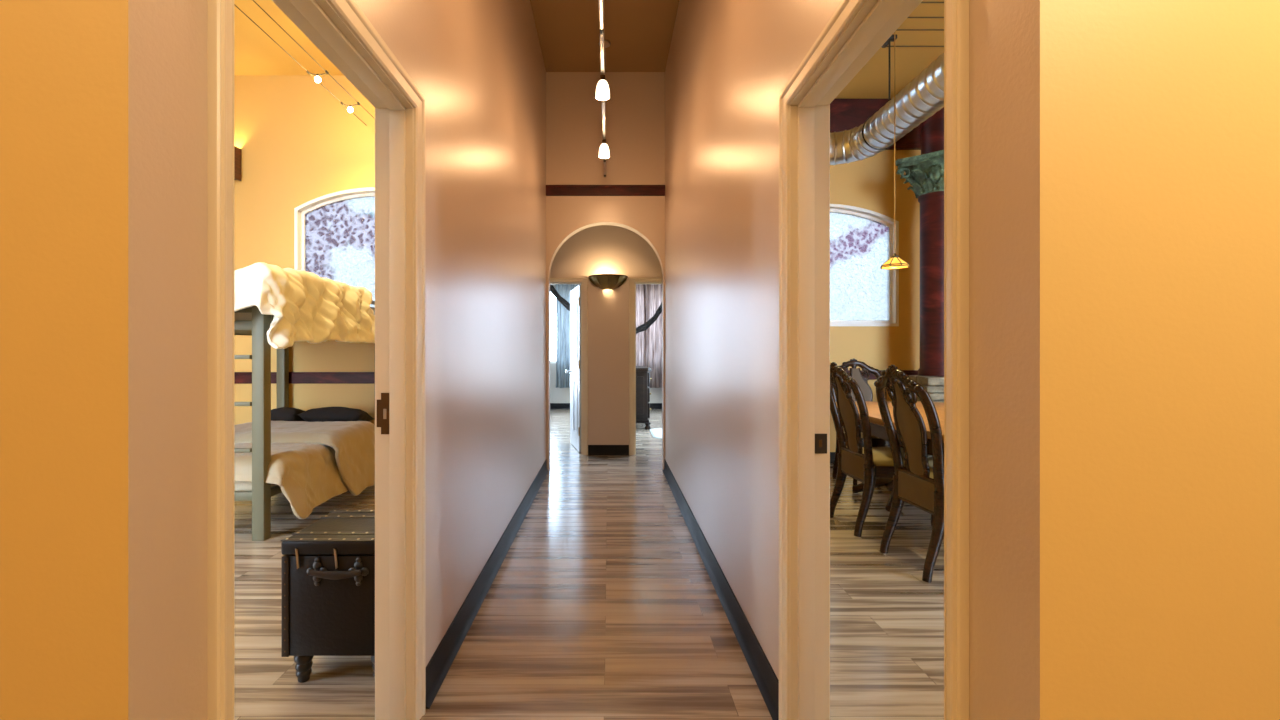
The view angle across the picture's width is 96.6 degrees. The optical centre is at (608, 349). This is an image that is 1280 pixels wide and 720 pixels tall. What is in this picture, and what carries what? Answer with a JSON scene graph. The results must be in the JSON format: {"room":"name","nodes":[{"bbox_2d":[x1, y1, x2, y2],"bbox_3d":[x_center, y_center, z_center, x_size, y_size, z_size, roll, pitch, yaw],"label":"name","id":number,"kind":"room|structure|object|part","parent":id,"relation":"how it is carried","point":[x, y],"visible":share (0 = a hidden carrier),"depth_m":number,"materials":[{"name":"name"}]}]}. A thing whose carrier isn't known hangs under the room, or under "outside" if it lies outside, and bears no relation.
{"room":"home hallway","nodes":[
{"label":"home hallway","id":0,"kind":"room"},
{"bbox_2d":[0,0,41,719],"bbox_3d":[-1.929,-0.945,0.820,2.343,4.350,0.120,0,0,0],"label":"wall","id":1,"kind":"structure","parent":0,"point":[20,20],"depth_m":0.76,"materials":[{"name":"paint"}]},
{"bbox_2d":[234,0,342,74],"bbox_3d":[-2.679,-2.800,3.300,3.843,0.100,4.840,0,0,0],"label":"ceiling","id":2,"kind":"structure","parent":0,"point":[255,52],"depth_m":5.16,"materials":[{"name":"yellow paint"}]},
{"bbox_2d":[42,0,545,719],"bbox_3d":[-0.700,-0.920,3.350,0.115,4.300,5.180,0,0,0],"label":"wall","id":3,"kind":"structure","parent":0,"point":[125,82],"depth_m":0.84,"materials":[{"name":"beige paint"}]},
{"bbox_2d":[208,0,425,719],"bbox_3d":[-0.700,0.183,1.428,0.155,2.094,1.036,0,0,0],"label":"door frame","id":4,"kind":"structure","parent":3,"relation":"in","point":[339,29],"depth_m":1.85,"materials":[{"name":"white paint"}]},
{"bbox_3d":[-0.738,0.207,1.858,0.040,0.135,0.003,0,0,0],"label":"strike plate","id":5,"kind":"part","parent":4,"relation":"part of","materials":[{"name":"brown metal"}]},
{"bbox_2d":[426,459,548,708],"bbox_3d":[-0.628,1.171,3.875,0.027,0.118,3.850,0,0,0],"label":"baseboard","id":6,"kind":"structure","parent":3,"relation":"attached to","point":[442,659],"depth_m":2.63,"materials":[{"name":"black wood"}]},
{"bbox_2d":[234,75,374,424],"bbox_3d":[-2.728,-0.920,5.780,3.943,4.300,0.160,0,0,0],"label":"wall","id":7,"kind":"structure","parent":0,"point":[298,144],"depth_m":5.70,"materials":[{"name":"yellow paint"}]},
{"bbox_2d":[234,146,240,180],"bbox_3d":[-3.760,-1.850,5.634,0.160,0.320,0.128,0,0,0],"label":"wall sconce","id":8,"kind":"object","parent":7,"relation":"attached to","point":[237,151],"visible":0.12,"depth_m":5.64,"materials":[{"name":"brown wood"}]},
{"bbox_2d":[234,4,366,125],"bbox_3d":[-2.430,-2.244,3.290,0.006,0.019,4.820,0,0,0],"label":"cable","id":9,"kind":"object","parent":7,"relation":"attached to","point":[234,4],"visible":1,"depth_m":4.31,"materials":[{"name":"black metal"}]},
{"bbox_2d":[306,70,328,82],"bbox_3d":[-2.355,-2.208,4.600,0.162,0.091,0.047,0,0,0],"label":"lamp","id":10,"kind":"object","parent":9,"relation":"hanging from","point":[317,78],"visible":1,"depth_m":4.59,"materials":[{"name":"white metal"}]},
{"bbox_3d":[-2.355,-2.187,4.600,0.046,0.048,0.047,0,0,0],"label":"bulb","id":11,"kind":"part","parent":10,"relation":"part of","materials":[{"name":"white glass"}]},
{"bbox_2d":[340,102,359,112],"bbox_3d":[-2.355,-2.208,5.180,0.162,0.091,0.047,0,0,0],"label":"lamp","id":12,"kind":"object","parent":9,"relation":"hanging from","point":[350,109],"visible":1,"depth_m":5.17,"materials":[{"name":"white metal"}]},
{"bbox_2d":[234,372,374,383],"bbox_3d":[-2.679,0.278,5.685,3.843,0.115,0.030,0,0,0],"label":"trim","id":13,"kind":"structure","parent":7,"relation":"attached to","point":[239,377],"depth_m":5.68,"materials":[{"name":"red wood"}]},
{"bbox_2d":[253,0,374,118],"bbox_3d":[-2.280,-2.244,3.290,0.006,0.019,4.820,0,0,0],"label":"cable","id":14,"kind":"object","parent":7,"relation":"attached to","point":[253,0],"visible":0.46,"depth_m":4.32,"materials":[{"name":"black metal"}]},
{"bbox_2d":[294,187,374,314],"bbox_3d":[-2.335,-0.943,5.745,1.624,1.369,0.110,0,0,0],"label":"window","id":15,"kind":"structure","parent":7,"relation":"in","point":[334,233],"depth_m":5.77,"materials":[{"name":"glass"}]},
{"bbox_2d":[234,409,943,719],"bbox_3d":[0.000,1.280,4.250,10.400,0.100,15.700,0,0,0],"label":"floor","id":16,"kind":"structure","parent":0,"point":[603,603],"depth_m":2.60,"materials":[{"name":"wood"}]},
{"bbox_2d":[234,301,374,540],"bbox_3d":[-2.740,0.380,4.643,1.040,1.700,2.025,0,0,0],"label":"bunk bed","id":17,"kind":"object","parent":16,"relation":"on","point":[261,493],"visible":0.12,"depth_m":3.66,"materials":[{"name":"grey metal"}]},
{"bbox_3d":[-2.740,-0.260,3.695,0.880,0.034,0.030,0,0,0],"label":"rail","id":18,"kind":"part","parent":17,"relation":"part of","materials":[{"name":"green metal"}]},
{"bbox_3d":[-2.740,-0.160,3.690,0.880,0.060,0.030,0,0,0],"label":"rail","id":19,"kind":"part","parent":17,"relation":"part of","materials":[{"name":"green metal"}]},
{"bbox_3d":[-2.740,0.948,3.690,0.880,0.055,0.030,0,0,0],"label":"rail","id":20,"kind":"part","parent":17,"relation":"part of","materials":[{"name":"green metal"}]},
{"bbox_2d":[234,313,273,320],"bbox_3d":[-2.740,-0.241,4.657,0.900,0.158,1.815,0,0,0],"label":"mattress","id":21,"kind":"object","parent":17,"relation":"on","point":[237,316],"visible":0.02,"depth_m":3.75,"materials":[{"name":"white fabric"}]},
{"bbox_2d":[234,482,275,490],"bbox_3d":[-2.740,0.862,4.657,0.900,0.163,1.815,0,0,0],"label":"mattress","id":22,"kind":"object","parent":17,"relation":"on","point":[238,486],"visible":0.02,"depth_m":3.75,"materials":[{"name":"white fabric"}]},
{"bbox_2d":[271,407,306,421],"bbox_3d":[-3.020,0.630,5.380,0.300,0.193,0.329,0,0,2],"label":"pillow","id":23,"kind":"object","parent":22,"relation":"on","point":[283,413],"visible":0.48,"depth_m":5.24,"materials":[{"name":"fabric"}]},
{"bbox_2d":[234,421,374,518],"bbox_3d":[-2.563,0.886,4.386,1.239,0.520,1.433,0,0,0],"label":"comforter","id":24,"kind":"object","parent":22,"relation":"on","point":[312,463],"visible":0.71,"depth_m":4.29,"materials":[{"name":"beige fabric"}]},
{"bbox_2d":[297,407,373,421],"bbox_3d":[-2.560,0.629,5.360,0.580,0.200,0.330,0,0,-3],"label":"pillow","id":25,"kind":"object","parent":22,"relation":"on","point":[324,414],"visible":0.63,"depth_m":5.22,"materials":[{"name":"fabric"}]},
{"bbox_3d":[-2.260,0.380,3.700,0.080,1.700,0.080,0,0,0],"label":"post","id":26,"kind":"part","parent":17,"relation":"part of","materials":[{"name":"green metal"}]},
{"bbox_3d":[-2.255,0.948,4.657,0.030,0.055,1.835,0,0,0],"label":"rail","id":27,"kind":"part","parent":17,"relation":"part of","materials":[{"name":"green metal"}]},
{"bbox_3d":[-3.220,0.380,5.615,0.080,1.700,0.080,0,0,0],"label":"post","id":28,"kind":"part","parent":17,"relation":"part of","materials":[{"name":"green metal"}]},
{"bbox_2d":[234,262,374,348],"bbox_3d":[-2.614,-0.290,4.313,1.189,0.582,1.638,0,0,0],"label":"comforter","id":29,"kind":"object","parent":17,"relation":"on","point":[309,307],"visible":0.72,"depth_m":3.95,"materials":[{"name":"white fabric"}]},
{"bbox_2d":[280,510,374,682],"bbox_3d":[-0.995,0.960,2.251,0.400,0.541,0.427,0,0,0],"label":"trunk","id":30,"kind":"object","parent":16,"relation":"on","point":[328,565],"visible":0.67,"depth_m":2.07,"materials":[{"name":"brown leather"}]},
{"bbox_3d":[-1.138,1.171,2.122,0.068,0.117,0.067,0,0,0],"label":"leg","id":31,"kind":"part","parent":30,"relation":"part of","materials":[{"name":"black wood"}]},
{"bbox_3d":[-0.995,0.721,2.265,0.398,0.052,0.398,0,0,0],"label":"lid","id":32,"kind":"part","parent":30,"relation":"part of","materials":[{"name":"brown leather"}]},
{"bbox_3d":[-0.985,0.807,2.046,0.194,0.036,0.018,0,0,0],"label":"handle","id":33,"kind":"part","parent":30,"relation":"part of","materials":[{"name":"leather"}]},
{"bbox_3d":[-0.852,1.171,2.122,0.068,0.117,0.067,0,0,0],"label":"leg","id":34,"kind":"part","parent":30,"relation":"part of","materials":[{"name":"black wood"}]},
{"bbox_2d":[636,366,651,429],"bbox_3d":[0.374,0.755,9.375,0.608,0.950,1.250,0,0,0],"label":"dresser","id":35,"kind":"object","parent":16,"relation":"on","point":[643,378],"visible":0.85,"depth_m":8.80,"materials":[{"name":"brown wood"}]},
{"bbox_3d":[0.618,0.945,9.100,0.035,0.230,0.520,0,0,0],"label":"drawer","id":36,"kind":"part","parent":35,"relation":"part of","materials":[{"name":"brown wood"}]},
{"bbox_2d":[650,428,661,438],"bbox_3d":[1.000,1.223,8.350,0.760,0.012,1.100,0,0,0],"label":"rug","id":37,"kind":"object","parent":16,"relation":"on","point":[657,432],"visible":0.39,"depth_m":8.39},
{"bbox_2d":[830,358,889,490],"bbox_3d":[2.401,0.665,5.267,0.563,1.165,0.674,0,0,0],"label":"dining chair","id":38,"kind":"object","parent":16,"relation":"on","point":[855,373],"visible":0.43,"depth_m":5.49,"materials":[{"name":"brown wood"}]},
{"bbox_3d":[2.199,0.996,5.462,0.068,0.475,0.151,0,0,0],"label":"leg","id":39,"kind":"part","parent":38,"relation":"part of","materials":[{"name":"brown wood"}]},
{"bbox_3d":[2.256,0.442,5.538,0.289,0.671,0.160,0,0,-42],"label":"post","id":40,"kind":"part","parent":38,"relation":"part of","materials":[{"name":"brown wood"}]},
{"bbox_3d":[2.400,0.806,5.188,0.538,0.077,0.513,0,0,0],"label":"seat frame","id":41,"kind":"part","parent":38,"relation":"part of","materials":[{"name":"brown wood"}]},
{"bbox_3d":[2.544,0.442,5.538,0.289,0.671,0.160,0,0,42],"label":"post","id":42,"kind":"part","parent":38,"relation":"part of","materials":[{"name":"brown wood"}]},
{"bbox_2d":[830,362,933,536],"bbox_3d":[1.883,0.665,3.982,0.674,1.165,0.563,0,0,-2],"label":"dining chair","id":43,"kind":"object","parent":16,"relation":"on","point":[867,463],"visible":0.8,"depth_m":3.88,"materials":[{"name":"brown wood"}]},
{"bbox_3d":[1.607,0.442,4.118,0.160,0.671,0.289,0,0,40],"label":"post","id":44,"kind":"part","parent":43,"relation":"part of","materials":[{"name":"brown wood"}]},
{"bbox_3d":[1.681,0.996,4.178,0.151,0.475,0.068,0,0,-2],"label":"leg","id":45,"kind":"part","parent":43,"relation":"part of","materials":[{"name":"brown wood"}]},
{"bbox_3d":[1.712,0.800,3.977,0.028,0.198,0.396,0,0,-2],"label":"apron moulding","id":46,"kind":"part","parent":43,"relation":"part of","materials":[{"name":"brown wood"}]},
{"bbox_3d":[1.617,0.442,3.829,0.160,0.671,0.289,0,0,-44],"label":"post","id":47,"kind":"part","parent":43,"relation":"part of","materials":[{"name":"brown wood"}]},
{"bbox_3d":[1.695,0.996,3.775,0.151,0.475,0.068,0,0,-2],"label":"leg","id":48,"kind":"part","parent":43,"relation":"part of","materials":[{"name":"brown wood"}]},
{"bbox_2d":[863,447,932,466],"bbox_3d":[1.962,0.733,3.986,0.473,0.075,0.498,0,0,-2],"label":"seat cushion","id":49,"kind":"object","parent":43,"relation":"on","point":[879,456],"depth_m":3.78,"materials":[{"name":"beige fabric"}]},
{"bbox_3d":[1.962,0.806,3.986,0.513,0.077,0.538,0,0,-2],"label":"seat frame","id":50,"kind":"part","parent":43,"relation":"part of","materials":[{"name":"brown wood"}]},
{"bbox_2d":[836,401,943,511],"bbox_3d":[2.430,0.843,3.765,1.240,0.766,2.670,0,0,0],"label":"dining table","id":51,"kind":"object","parent":16,"relation":"on","point":[876,423],"visible":0.09,"depth_m":4.25,"materials":[{"name":"brown wood"}]},
{"bbox_2d":[874,365,943,582],"bbox_3d":[1.927,0.665,3.256,0.674,1.165,0.563,0,0,-3],"label":"dining chair","id":52,"kind":"object","parent":16,"relation":"on","point":[920,486],"visible":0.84,"depth_m":3.20,"materials":[{"name":"brown wood"}]},
{"bbox_3d":[1.649,0.442,3.385,0.160,0.671,0.289,0,0,39],"label":"post","id":53,"kind":"part","parent":52,"relation":"part of","materials":[{"name":"brown wood"}]},
{"bbox_3d":[1.722,0.996,3.446,0.151,0.475,0.068,0,0,-3],"label":"leg","id":54,"kind":"part","parent":52,"relation":"part of","materials":[{"name":"brown wood"}]},
{"bbox_3d":[1.757,0.800,3.246,0.028,0.198,0.396,0,0,-3],"label":"apron moulding","id":55,"kind":"part","parent":52,"relation":"part of","materials":[{"name":"brown wood"}]},
{"bbox_3d":[1.664,0.442,3.097,0.160,0.671,0.289,0,0,-45],"label":"post","id":56,"kind":"part","parent":52,"relation":"part of","materials":[{"name":"brown wood"}]},
{"bbox_2d":[930,468,933,478],"bbox_3d":[2.007,0.733,3.259,0.473,0.075,0.498,0,0,-3],"label":"seat cushion","id":57,"kind":"object","parent":52,"relation":"on","point":[931,469],"depth_m":3.25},
{"bbox_3d":[1.743,0.996,3.044,0.151,0.475,0.068,0,0,-3],"label":"leg","id":58,"kind":"part","parent":52,"relation":"part of","materials":[{"name":"brown wood"}]},
{"bbox_2d":[896,107,943,456],"bbox_3d":[3.248,-0.745,5.598,0.684,3.950,0.689,0,0,-42],"label":"column","id":59,"kind":"structure","parent":16,"relation":"on","point":[924,172],"depth_m":5.49,"materials":[{"name":"red wood"}]},
{"bbox_2d":[530,0,678,71],"bbox_3d":[-0.035,-2.884,3.350,1.213,0.100,4.940,0,0,0],"label":"ceiling","id":60,"kind":"structure","parent":0,"point":[639,33],"depth_m":5.08,"materials":[{"name":"paint"}]},
{"bbox_2d":[599,0,610,176],"bbox_3d":[-0.040,-2.288,3.425,0.110,1.092,4.620,0,0,0],"label":"rail","id":61,"kind":"object","parent":60,"relation":"hanging from","point":[603,44],"visible":0.76,"depth_m":3.47,"materials":[{"name":"silver metal"}]},
{"bbox_3d":[-0.040,-1.755,2.590,0.025,0.022,1.020,0,0,0],"label":"rail","id":62,"kind":"part","parent":61,"relation":"part of","materials":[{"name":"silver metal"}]},
{"bbox_3d":[-0.040,-1.755,3.555,0.025,0.022,0.790,0,0,0],"label":"rail","id":63,"kind":"part","parent":61,"relation":"part of","materials":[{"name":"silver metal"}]},
{"bbox_2d":[596,75,609,99],"bbox_3d":[-0.040,-1.676,3.620,0.090,0.138,0.090,0,0,0],"label":"lamp","id":64,"kind":"object","parent":61,"relation":"attached to","point":[602,89],"visible":1,"depth_m":3.59,"materials":[{"name":"white glass"}]},
{"bbox_3d":[-0.040,-1.755,4.365,0.025,0.022,0.710,0,0,0],"label":"rail","id":65,"kind":"part","parent":61,"relation":"part of","materials":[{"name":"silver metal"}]},
{"bbox_2d":[599,140,609,157],"bbox_3d":[-0.040,-1.676,4.730,0.090,0.138,0.090,0,0,0],"label":"lamp","id":66,"kind":"object","parent":61,"relation":"attached to","point":[604,149],"visible":1,"depth_m":4.70,"materials":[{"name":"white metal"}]},
{"bbox_3d":[-0.040,-1.755,5.475,0.025,0.022,0.390,0,0,0],"label":"rail","id":67,"kind":"part","parent":61,"relation":"part of","materials":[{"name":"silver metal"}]},
{"bbox_3d":[-0.040,-2.299,5.250,0.110,1.071,0.110,0,0,0],"label":"stem","id":68,"kind":"part","parent":61,"relation":"part of","materials":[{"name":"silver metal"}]},
{"bbox_2d":[546,72,664,469],"bbox_3d":[-0.035,-0.920,5.870,1.213,4.300,0.140,0,0,0],"label":"wall","id":69,"kind":"structure","parent":0,"point":[635,107],"depth_m":5.80,"materials":[{"name":"beige paint"}]},
{"bbox_2d":[546,185,664,195],"bbox_3d":[-0.035,-1.623,5.783,1.213,0.105,0.034,0,0,0],"label":"trim","id":70,"kind":"structure","parent":69,"relation":"attached to","point":[551,190],"depth_m":5.78,"materials":[{"name":"red wood"}]},
{"bbox_2d":[550,225,661,444],"bbox_3d":[0.000,-0.170,6.730,3.000,2.800,0.120,0,0,0],"label":"wall","id":71,"kind":"structure","parent":0,"point":[601,249],"depth_m":6.67,"materials":[{"name":"beige paint"}]},
{"bbox_2d":[550,278,587,454],"bbox_3d":[-0.717,0.193,6.730,0.940,2.074,0.160,0,0,0],"label":"door frame","id":72,"kind":"structure","parent":71,"relation":"in","point":[583,281],"depth_m":6.66,"materials":[{"name":"white paint"}]},
{"bbox_2d":[565,285,580,451],"bbox_3d":[-0.417,0.222,7.165,0.184,2.000,0.787,0,0,-12],"label":"open door","id":73,"kind":"structure","parent":72,"relation":"attached to","point":[575,294],"depth_m":7.04,"materials":[{"name":"paint"}]},
{"bbox_3d":[-0.451,-0.213,7.327,0.047,0.830,0.255,0,0,-12],"label":"panel","id":74,"kind":"part","parent":73,"relation":"part of","materials":[{"name":"paint"}]},
{"bbox_3d":[-0.451,0.697,7.327,0.047,0.650,0.255,0,0,-12],"label":"panel","id":75,"kind":"part","parent":73,"relation":"part of","materials":[{"name":"paint"}]},
{"bbox_3d":[-0.418,0.222,7.170,0.035,2.000,0.775,0,0,-12],"label":"door","id":76,"kind":"part","parent":73,"relation":"part of","materials":[{"name":"paint"}]},
{"bbox_3d":[-0.385,-0.213,7.014,0.047,0.830,0.255,0,0,-12],"label":"panel","id":77,"kind":"part","parent":73,"relation":"part of","materials":[{"name":"paint"}]},
{"bbox_3d":[-0.385,0.697,7.014,0.047,0.650,0.255,0,0,-12],"label":"panel","id":78,"kind":"part","parent":73,"relation":"part of","materials":[{"name":"paint"}]},
{"bbox_2d":[588,274,627,289],"bbox_3d":[-0.012,-0.784,6.551,0.462,0.158,0.235,0,0,0],"label":"wall sconce","id":79,"kind":"object","parent":71,"relation":"attached to","point":[603,281],"visible":1,"depth_m":6.52,"materials":[{"name":"gold metal"}]},
{"bbox_2d":[588,445,628,454],"bbox_3d":[-0.006,1.171,6.657,0.480,0.118,0.027,0,0,0],"label":"baseboard","id":80,"kind":"structure","parent":71,"relation":"attached to","point":[592,449],"depth_m":6.66,"materials":[{"name":"black wood"}]},
{"bbox_2d":[629,278,661,454],"bbox_3d":[0.705,0.193,6.730,0.940,2.074,0.160,0,0,0],"label":"door frame","id":81,"kind":"structure","parent":71,"relation":"in","point":[632,281],"depth_m":6.66,"materials":[{"name":"white paint"}]},
{"bbox_2d":[550,284,661,402],"bbox_3d":[0.000,-0.170,11.970,3.000,2.800,0.140,0,0,0],"label":"wall","id":82,"kind":"structure","parent":0,"point":[557,395],"depth_m":11.90,"materials":[{"name":"paint"}]},
{"bbox_2d":[550,403,569,408],"bbox_3d":[-0.725,1.171,11.886,1.350,0.118,0.027,0,0,0],"label":"baseboard","id":83,"kind":"structure","parent":82,"relation":"attached to","point":[552,405],"depth_m":11.89,"materials":[{"name":"black wood"}]},
{"bbox_2d":[650,403,661,408],"bbox_3d":[0.725,1.171,11.886,1.350,0.118,0.027,0,0,0],"label":"baseboard","id":84,"kind":"structure","parent":82,"relation":"attached to","point":[652,405],"depth_m":11.89,"materials":[{"name":"black wood"}]},
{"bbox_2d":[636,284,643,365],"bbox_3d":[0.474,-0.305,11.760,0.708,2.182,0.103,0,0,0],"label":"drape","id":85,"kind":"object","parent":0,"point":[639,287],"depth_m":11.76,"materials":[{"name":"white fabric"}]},
{"bbox_2d":[830,150,920,451],"bbox_3d":[2.693,-0.920,6.280,4.014,4.300,0.160,0,0,0],"label":"wall","id":86,"kind":"structure","parent":0,"point":[868,183],"depth_m":6.20,"materials":[{"name":"yellow paint"}]},
{"bbox_2d":[830,452,834,462],"bbox_3d":[2.643,1.171,6.186,3.914,0.118,0.027,0,0,0],"label":"baseboard","id":87,"kind":"structure","parent":86,"relation":"attached to","point":[832,454],"depth_m":6.19,"materials":[{"name":"black wood"}]},
{"bbox_2d":[830,204,898,325],"bbox_3d":[2.340,-0.925,6.245,1.624,1.334,0.110,0,0,0],"label":"window","id":88,"kind":"structure","parent":86,"relation":"in","point":[862,293],"depth_m":6.27,"materials":[{"name":"glass"}]},
{"bbox_2d":[830,99,920,149],"bbox_3d":[2.643,-2.450,6.170,3.914,0.540,0.060,0,0,0],"label":"trim","id":89,"kind":"structure","parent":86,"relation":"attached to","point":[845,114],"depth_m":6.15,"materials":[{"name":"red wood"}]},
{"bbox_2d":[837,370,917,378],"bbox_3d":[2.643,0.270,6.185,3.914,0.100,0.030,0,0,0],"label":"trim","id":90,"kind":"structure","parent":86,"relation":"attached to","point":[908,372],"depth_m":6.17,"materials":[{"name":"red wood"}]},
{"bbox_2d":[830,53,943,164],"bbox_3d":[1.613,-1.890,4.055,1.775,0.302,2.911,0,0,0],"label":"air duct","id":91,"kind":"object","parent":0,"point":[921,98],"visible":0.38,"depth_m":4.49,"materials":[{"name":"silver metal"}]},
{"bbox_2d":[835,0,943,98],"bbox_3d":[2.643,-2.770,3.550,3.914,0.100,5.340,0,0,0],"label":"ceiling","id":92,"kind":"structure","parent":0,"point":[871,82],"depth_m":5.31,"materials":[{"name":"yellow paint"}]},
{"bbox_2d":[862,34,896,149],"bbox_3d":[2.350,-2.225,4.930,0.318,0.989,0.060,0,0,0],"label":"hanger","id":93,"kind":"object","parent":92,"relation":"hanging from","point":[891,39],"visible":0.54,"depth_m":4.92,"materials":[{"name":"black metal"}]},
{"bbox_3d":[2.430,-2.365,4.930,0.015,0.650,0.015,0,0,-22],"label":"rod","id":94,"kind":"part","parent":93,"relation":"part of","materials":[{"name":"black metal"}]},
{"bbox_2d":[881,32,909,269],"bbox_3d":[2.115,-1.664,4.210,0.188,2.112,0.188,0,0,23],"label":"pendant lamp","id":95,"kind":"object","parent":92,"relation":"hanging from","point":[894,262],"visible":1,"depth_m":4.21,"materials":[{"name":"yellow glass"}]},
{"bbox_3d":[2.115,-1.712,4.210,0.007,2.016,0.007,0,0,-23],"label":"cord","id":96,"kind":"part","parent":95,"relation":"part of","materials":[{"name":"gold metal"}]},
{"bbox_3d":[2.115,-0.648,4.210,0.181,0.072,0.181,0,0,23],"label":"lamp shade","id":97,"kind":"part","parent":95,"relation":"part of","materials":[{"name":"orange glass"}]},
{"bbox_2d":[887,46,943,46],"bbox_3d":[2.643,-2.700,5.060,3.914,0.012,0.010,0,0,0],"label":"wire","id":98,"kind":"object","parent":92,"relation":"attached to","point":[887,46],"visible":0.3,"depth_m":5.06,"materials":[{"name":"black metal"}]},
{"bbox_2d":[896,29,943,30],"bbox_3d":[2.643,-2.700,4.800,3.914,0.012,0.010,0,0,0],"label":"wire","id":99,"kind":"object","parent":92,"relation":"attached to","point":[897,29],"visible":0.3,"depth_m":4.80,"materials":[{"name":"black metal"}]},
{"bbox_2d":[908,17,943,17],"bbox_3d":[2.643,-2.700,4.620,3.914,0.012,0.010,0,0,0],"label":"wire","id":100,"kind":"object","parent":92,"relation":"attached to","point":[908,17],"visible":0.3,"depth_m":4.62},
{"bbox_2d":[665,0,1126,719],"bbox_3d":[0.628,-0.920,3.347,0.115,4.300,5.186,0,0,0],"label":"wall","id":101,"kind":"structure","parent":0,"point":[1048,78],"depth_m":0.83,"materials":[{"name":"beige paint"}]},
{"bbox_2d":[662,459,778,719],"bbox_3d":[0.557,1.171,3.835,0.027,0.118,3.930,0,0,0],"label":"baseboard","id":102,"kind":"structure","parent":101,"relation":"attached to","point":[764,675],"depth_m":2.53,"materials":[{"name":"black wood"}]},
{"bbox_2d":[779,0,968,719],"bbox_3d":[0.628,0.197,1.382,0.155,2.066,0.960,0,0,0],"label":"door frame","id":103,"kind":"structure","parent":101,"relation":"in","point":[857,29],"depth_m":1.78,"materials":[{"name":"white paint"}]},
{"bbox_3d":[0.666,0.294,1.788,0.038,0.062,0.003,0,0,0],"label":"strike plate","id":104,"kind":"part","parent":103,"relation":"part of","materials":[{"name":"black metal"}]},
{"bbox_2d":[1127,0,1279,719],"bbox_3d":[1.893,-0.945,0.817,2.414,4.350,0.126,0,0,0],"label":"wall","id":105,"kind":"structure","parent":0,"point":[1203,76],"depth_m":0.75,"materials":[{"name":"paint"}]},
{"bbox_3d":[0.000,-1.600,8.970,3.000,0.100,6.060,0,0,0],"label":"ceiling","id":106,"kind":"structure","parent":0,"visible":0},
{"bbox_2d":[550,284,580,387],"bbox_3d":[-0.849,-0.534,11.665,1.354,2.640,0.252,0,0,0],"label":"curtain","id":107,"kind":"object","parent":106,"relation":"hanging from","point":[562,291],"visible":0.46,"depth_m":11.74,"materials":[{"name":"grey fabric"}]},
{"bbox_2d":[636,284,661,387],"bbox_3d":[0.730,-0.424,11.675,1.316,2.420,0.275,0,0,0],"label":"curtain","id":108,"kind":"object","parent":106,"relation":"hanging from","point":[648,296],"visible":0.41,"depth_m":11.72,"materials":[{"name":"grey fabric"}]}
]}

